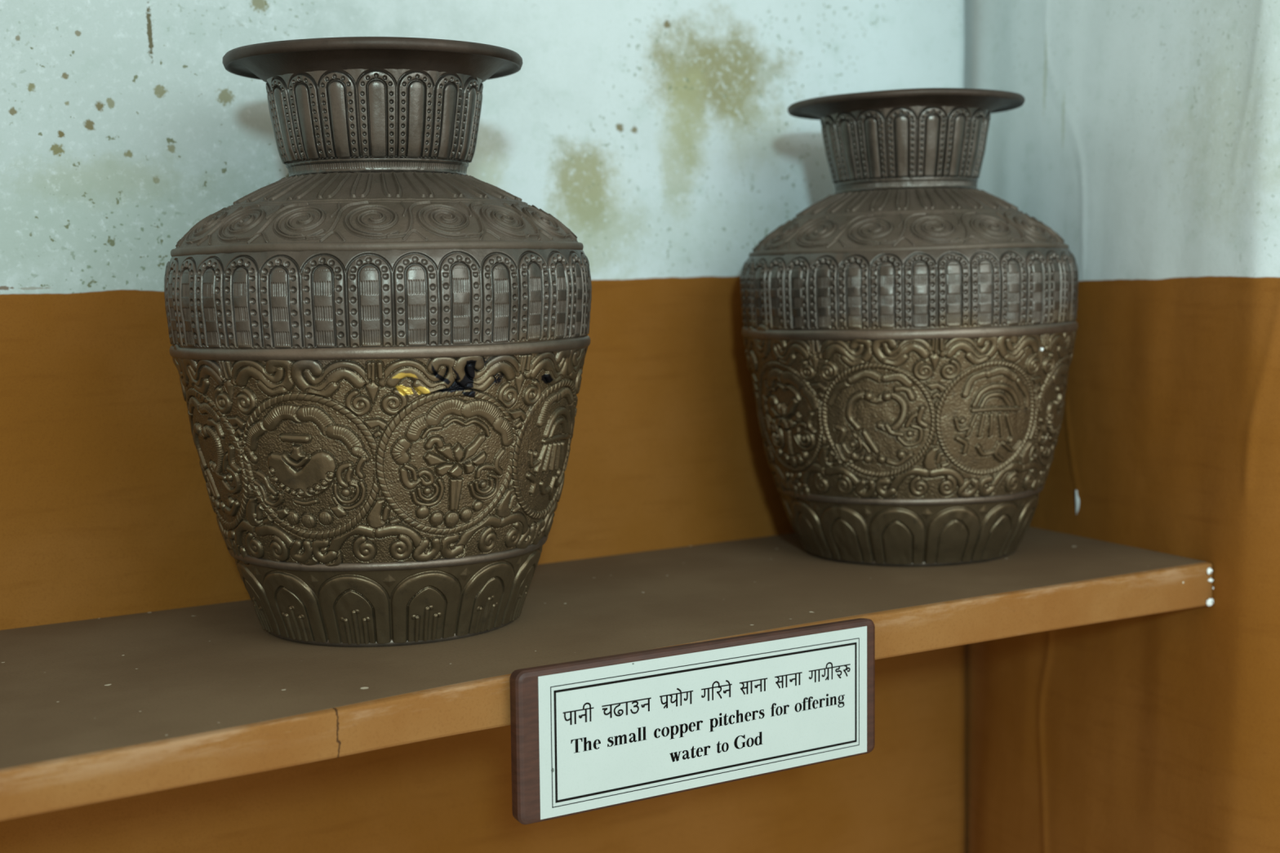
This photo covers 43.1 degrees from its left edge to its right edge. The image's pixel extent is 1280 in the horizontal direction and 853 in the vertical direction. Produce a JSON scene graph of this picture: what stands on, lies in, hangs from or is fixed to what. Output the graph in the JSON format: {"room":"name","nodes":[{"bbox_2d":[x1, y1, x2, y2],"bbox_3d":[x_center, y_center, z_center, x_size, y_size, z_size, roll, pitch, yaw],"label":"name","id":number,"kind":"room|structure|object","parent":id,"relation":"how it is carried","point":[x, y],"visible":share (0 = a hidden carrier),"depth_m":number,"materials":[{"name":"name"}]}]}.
{"room":"museum","nodes":[
{"label":"museum","id":0,"kind":"room"},
{"bbox_2d":[0,0,964,852],"bbox_3d":[-0.518,-0.013,1.009,1.967,2.300,0.162,-4,6,-30],"label":"wall","id":1,"kind":"structure","parent":0,"point":[663,135],"depth_m":1.22,"materials":[{"name":"paint"}]},
{"bbox_2d":[0,526,1213,821],"bbox_3d":[-0.299,0.163,0.884,1.596,0.041,0.393,-4,6,-30],"label":"wall shelf","id":2,"kind":"object","parent":1,"relation":"attached to","point":[92,711],"visible":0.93,"depth_m":0.97,"materials":[{"name":"paint"}]},
{"bbox_2d":[164,36,591,647],"bbox_3d":[-0.163,-0.053,1.030,0.266,0.359,0.265,-6,7,-39],"label":"pitcher","id":3,"kind":"object","parent":2,"relation":"on","point":[378,350],"visible":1,"depth_m":0.94,"materials":[{"name":"brown metal"}]},
{"bbox_2d":[510,617,875,824],"bbox_3d":[0.039,0.169,0.951,0.254,0.086,0.011,-4,5,-32],"label":"sign","id":4,"kind":"object","parent":2,"relation":"attached to","point":[593,734],"visible":1,"depth_m":0.94,"materials":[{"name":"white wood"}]},
{"bbox_2d":[740,87,1078,566],"bbox_3d":[0.206,-0.076,1.251,0.255,0.346,0.255,-2,5,-9],"label":"pitcher","id":5,"kind":"object","parent":2,"relation":"on","point":[909,334],"visible":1,"depth_m":1.16,"materials":[{"name":"brown metal"}]},
{"bbox_2d":[963,0,1279,852],"bbox_3d":[0.518,-0.055,1.174,0.914,2.300,0.286,3,7,44],"label":"wall","id":6,"kind":"structure","parent":0,"point":[1145,134],"depth_m":1.23,"materials":[{"name":"paint"}]}
]}

